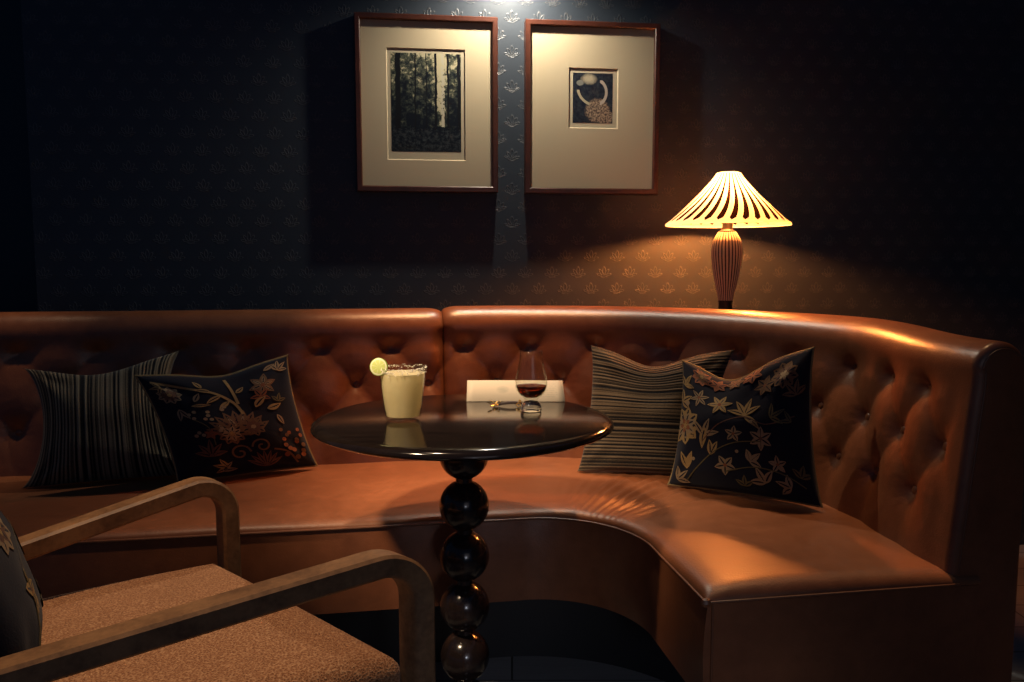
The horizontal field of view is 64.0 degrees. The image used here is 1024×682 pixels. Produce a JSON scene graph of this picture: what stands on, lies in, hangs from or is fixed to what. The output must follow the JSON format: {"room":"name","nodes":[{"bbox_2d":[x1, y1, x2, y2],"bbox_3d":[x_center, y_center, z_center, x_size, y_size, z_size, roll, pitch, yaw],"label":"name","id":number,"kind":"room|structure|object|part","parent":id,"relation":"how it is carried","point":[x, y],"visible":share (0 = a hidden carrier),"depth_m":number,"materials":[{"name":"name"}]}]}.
{"room":"cocktail bar lounge","nodes":[
{"label":"cocktail bar lounge","id":0,"kind":"room"},
{"bbox_2d":[0,0,37,311],"bbox_3d":[-2.147,-0.747,2.711,1.800,2.900,0.120,-1,6,-7],"label":"wall","id":1,"kind":"structure","parent":0,"point":[18,287],"depth_m":2.73,"materials":[{"name":"black paint"}]},
{"bbox_2d":[20,0,1023,544],"bbox_3d":[0.801,-0.738,2.619,4.372,2.900,0.120,-1,6,-7],"label":"wall","id":2,"kind":"structure","parent":0,"point":[184,154],"depth_m":2.50,"materials":[{"name":"blue paper"}]},
{"bbox_2d":[354,12,497,192],"bbox_3d":[-0.249,-0.695,2.416,0.415,0.507,0.034,-1,6,-7],"label":"framed picture","id":3,"kind":"object","parent":2,"relation":"attached to","point":[426,86],"visible":1,"depth_m":2.41,"materials":[{"name":"beige paper"}]},
{"bbox_2d":[390,52,460,151],"bbox_3d":[-0.252,-0.701,2.414,0.205,0.283,0.003,-1,6,-6],"label":"print","id":4,"kind":"object","parent":3,"relation":"attached to","point":[425,87],"depth_m":2.41},
{"bbox_2d":[524,19,660,194],"bbox_3d":[0.241,-0.700,2.476,0.410,0.506,0.034,-1,6,-7],"label":"framed picture","id":5,"kind":"object","parent":2,"relation":"attached to","point":[592,88],"visible":1,"depth_m":2.47,"materials":[{"name":"beige paper"}]},
{"bbox_2d":[573,73,612,122],"bbox_3d":[0.243,-0.732,2.472,0.122,0.147,0.001,-1,6,-7],"label":"print","id":6,"kind":"object","parent":5,"relation":"attached to","point":[592,92],"depth_m":2.47},
{"bbox_3d":[-0.180,-0.042,2.316,2.207,0.030,0.641,0,6,0],"label":"trim","id":7,"kind":"structure","parent":2,"relation":"attached to","visible":0},
{"bbox_2d":[665,171,791,309],"bbox_3d":[0.611,-0.268,2.330,0.347,0.417,0.347,0,6,0],"label":"table lamp","id":8,"kind":"object","parent":7,"relation":"on","point":[728,202],"visible":0.98,"depth_m":2.27,"materials":[{"name":"fabric"}]},
{"bbox_2d":[711,232,741,300],"bbox_3d":[0.611,-0.213,2.335,0.086,0.194,0.086,0,6,0],"label":"lamp base","id":9,"kind":"object","parent":8,"relation":"attached to","point":[726,251],"depth_m":2.31,"materials":[{"name":"ceramic"}]},
{"bbox_2d":[719,223,735,231],"bbox_3d":[0.611,-0.333,2.324,0.047,0.056,0.047,0,6,0],"label":"socket","id":10,"kind":"object","parent":8,"relation":"attached to","point":[726,227],"depth_m":2.31,"materials":[{"name":"brown metal"}]},
{"bbox_3d":[0.611,-0.401,2.317,0.347,0.149,0.347,0,6,0],"label":"lamp shade","id":11,"kind":"part","parent":8,"relation":"part of","materials":[{"name":"beige fabric"}]},
{"bbox_2d":[399,545,1023,681],"bbox_3d":[0.000,0.903,0.992,6.400,0.050,5.000,0,6,0],"label":"floor","id":12,"kind":"structure","parent":0,"point":[514,668],"depth_m":1.96,"materials":[{"name":"black"}]},
{"bbox_2d":[0,476,435,681],"bbox_3d":[-0.576,0.470,1.070,0.784,0.804,0.567,-4,7,-38],"label":"armchair","id":13,"kind":"object","parent":12,"relation":"on","point":[204,623],"visible":0.92,"depth_m":1.07,"materials":[{"name":"brown wood"}]},
{"bbox_2d":[0,511,42,656],"bbox_3d":[-0.667,0.262,0.991,0.168,0.311,0.317,-4,7,-36],"label":"throw pillow","id":14,"kind":"object","parent":13,"relation":"on","point":[21,601],"visible":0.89,"depth_m":0.94,"materials":[{"name":"black fabric"}]},
{"bbox_3d":[-0.733,0.551,1.267,0.668,0.597,0.038,-5,7,-42],"label":"arm","id":15,"kind":"part","parent":13,"relation":"part of","materials":[{"name":"brown wood"}]},
{"bbox_3d":[-0.401,0.580,0.964,0.674,0.598,0.036,-3,6,-27],"label":"arm","id":16,"kind":"part","parent":13,"relation":"part of","materials":[{"name":"brown wood"}]},
{"bbox_2d":[41,564,400,681],"bbox_3d":[-0.483,0.445,1.179,0.486,0.098,0.499,-3,7,-31],"label":"seat cushion","id":17,"kind":"object","parent":13,"relation":"on","point":[292,644],"depth_m":1.11,"materials":[{"name":"orange fabric"}]},
{"bbox_2d":[310,394,613,681],"bbox_3d":[-0.090,0.480,1.560,0.555,0.682,0.555,0,6,0],"label":"pedestal table","id":18,"kind":"object","parent":12,"relation":"on","point":[453,431],"visible":0.94,"depth_m":1.51,"materials":[{"name":"brown wood"}]},
{"bbox_2d":[379,364,426,422],"bbox_3d":[-0.198,0.095,1.486,0.090,0.100,0.089,0,6,0],"label":"cocktail glass","id":19,"kind":"object","parent":18,"relation":"on","point":[402,390],"visible":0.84,"depth_m":1.46,"materials":[{"name":"clear glass"}]},
{"bbox_2d":[370,358,387,375],"bbox_3d":[-0.237,0.046,1.459,0.032,0.032,0.009,1,6,6],"label":"wheel","id":20,"kind":"object","parent":19,"relation":"on","point":[376,364],"visible":1,"depth_m":1.46,"materials":[{"name":"yellow food"}]},
{"bbox_2d":[488,399,522,406],"bbox_3d":[-0.012,0.124,1.628,0.073,0.013,0.034,0,6,0],"label":"bunch","id":21,"kind":"object","parent":18,"relation":"on","point":[519,402],"visible":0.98,"depth_m":1.63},
{"bbox_2d":[467,380,564,401],"bbox_3d":[0.008,0.102,1.718,0.203,0.040,0.066,0,6,0],"label":"menu card","id":22,"kind":"object","parent":18,"relation":"on","point":[477,390],"visible":0.8,"depth_m":1.70,"materials":[{"name":"beige paper"}]},
{"bbox_2d":[515,357,547,411],"bbox_3d":[0.037,0.077,1.579,0.063,0.117,0.063,0,6,0],"label":"glass","id":23,"kind":"object","parent":18,"relation":"on","point":[528,390],"visible":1,"depth_m":1.57,"materials":[{"name":"clear glass"}]},
{"bbox_2d":[0,306,1023,681],"bbox_3d":[-0.550,0.381,1.733,2.792,0.846,1.135,-1,6,-9],"label":"sofa","id":24,"kind":"object","parent":12,"relation":"on","point":[906,570],"visible":0.69,"depth_m":1.71,"materials":[{"name":"brown leather"}]},
{"bbox_2d":[21,351,178,488],"bbox_3d":[-0.959,0.181,1.960,0.383,0.299,0.134,-2,6,-20],"label":"throw pillow","id":25,"kind":"object","parent":24,"relation":"on","point":[105,426],"visible":0.86,"depth_m":1.92,"materials":[{"name":"fabric"}]},
{"bbox_3d":[-1.096,0.321,2.112,1.842,0.791,0.199,-1,6,-9],"label":"backrest","id":26,"kind":"part","parent":24,"relation":"part of","materials":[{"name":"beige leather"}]},
{"bbox_2d":[134,354,317,481],"bbox_3d":[-0.673,0.184,1.965,0.412,0.285,0.116,-3,6,-28],"label":"throw pillow","id":27,"kind":"object","parent":24,"relation":"on","point":[245,421],"visible":0.97,"depth_m":1.93,"materials":[{"name":"black fabric"}]},
{"bbox_3d":[-0.601,0.370,1.650,2.665,0.032,0.983,-1,6,-9],"label":"seat","id":28,"kind":"part","parent":24,"relation":"part of","materials":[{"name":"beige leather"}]},
{"bbox_3d":[-0.603,0.474,1.657,2.660,0.174,0.978,-1,6,-9],"label":"panel","id":29,"kind":"part","parent":24,"relation":"part of","materials":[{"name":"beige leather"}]},
{"bbox_2d":[578,345,733,473],"bbox_3d":[0.350,0.170,2.001,0.363,0.307,0.132,2,6,20],"label":"throw pillow","id":30,"kind":"object","parent":24,"relation":"on","point":[643,403],"visible":0.59,"depth_m":1.98,"materials":[{"name":"fabric"}]},
{"bbox_3d":[0.431,0.330,1.995,1.438,0.796,0.518,5,7,41],"label":"backrest","id":31,"kind":"part","parent":24,"relation":"part of","materials":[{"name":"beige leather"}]},
{"bbox_2d":[667,346,822,507],"bbox_3d":[0.514,0.173,1.804,0.346,0.334,0.121,4,7,34],"label":"throw pillow","id":32,"kind":"object","parent":24,"relation":"on","point":[750,434],"visible":1,"depth_m":1.76,"materials":[{"name":"black fabric"}]}
]}

